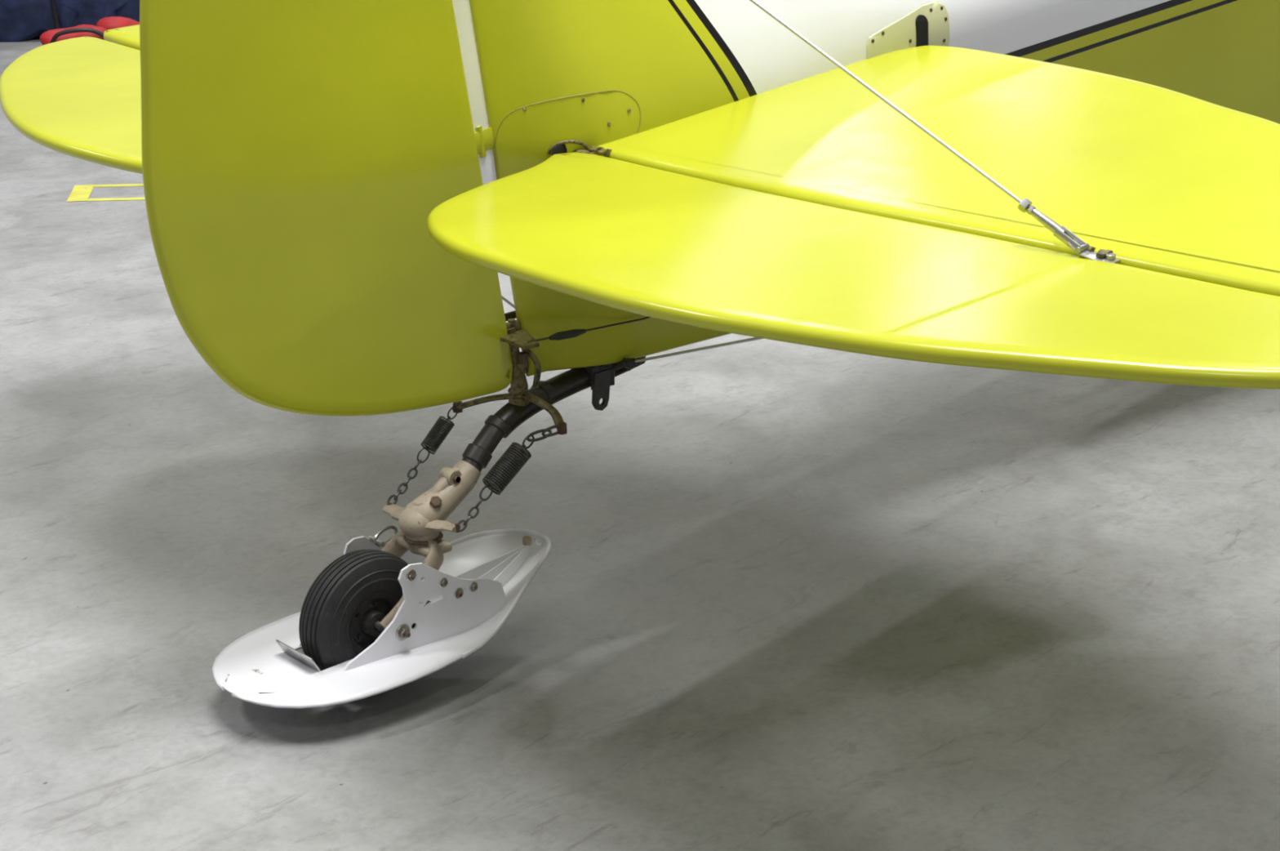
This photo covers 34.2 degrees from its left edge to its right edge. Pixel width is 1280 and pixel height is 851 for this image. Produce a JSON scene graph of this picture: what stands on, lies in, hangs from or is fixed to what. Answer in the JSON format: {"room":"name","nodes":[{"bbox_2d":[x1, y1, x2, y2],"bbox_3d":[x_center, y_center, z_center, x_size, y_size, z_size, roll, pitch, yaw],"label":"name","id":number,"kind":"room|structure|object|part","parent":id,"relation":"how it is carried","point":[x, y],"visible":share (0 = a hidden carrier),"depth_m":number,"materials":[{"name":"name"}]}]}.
{"room":"aircraft hangar","nodes":[
{"label":"aircraft hangar","id":0,"kind":"room"},
{"bbox_2d":[0,36,1279,850],"bbox_3d":[0.629,-0.423,5.407,28.000,0.001,26.000,-19,26,-40],"label":"floor","id":1,"kind":"structure","parent":0,"point":[785,596],"depth_m":3.45,"materials":[{"name":"concrete"}]},
{"bbox_2d":[0,0,139,41],"bbox_3d":[-2.648,-1.883,9.064,1.063,0.452,0.476,-2,20,-1],"label":"curtain","id":2,"kind":"object","parent":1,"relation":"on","point":[20,20],"visible":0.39,"depth_m":8.93,"materials":[{"name":"blue fabric"}]},
{"bbox_2d":[40,16,139,44],"bbox_3d":[-2.267,-1.615,8.643,0.343,0.154,0.352,9,22,25],"label":"bag","id":3,"kind":"object","parent":1,"relation":"on","point":[104,24],"visible":0.44,"depth_m":8.56,"materials":[{"name":"red fabric"}]},
{"bbox_3d":[-2.294,-1.594,8.526,0.273,0.079,0.045,-2,20,-2],"label":"bag handle","id":4,"kind":"part","parent":3,"relation":"part of","materials":[{"name":"black plastic"}]},
{"bbox_2d":[66,183,145,201],"bbox_3d":[-1.061,-0.719,6.309,1.116,0.001,1.062,-19,26,-40],"label":"floor marking","id":5,"kind":"object","parent":1,"relation":"on","point":[79,193],"depth_m":6.29,"materials":[{"name":"yellow paint"}]},
{"bbox_2d":[0,0,1279,708],"bbox_3d":[1.128,-0.860,4.303,4.873,1.553,3.008,-19,26,-40],"label":"airplane","id":6,"kind":"object","parent":1,"relation":"on","point":[338,193],"visible":1,"depth_m":2.96,"materials":[{"name":"yellow metal"}]},
{"bbox_3d":[0.440,-0.644,3.434,0.181,0.100,0.015,-14,23,-31],"label":"fairing plate","id":7,"kind":"part","parent":6,"relation":"part of","materials":[{"name":"beige metal"}]}
]}

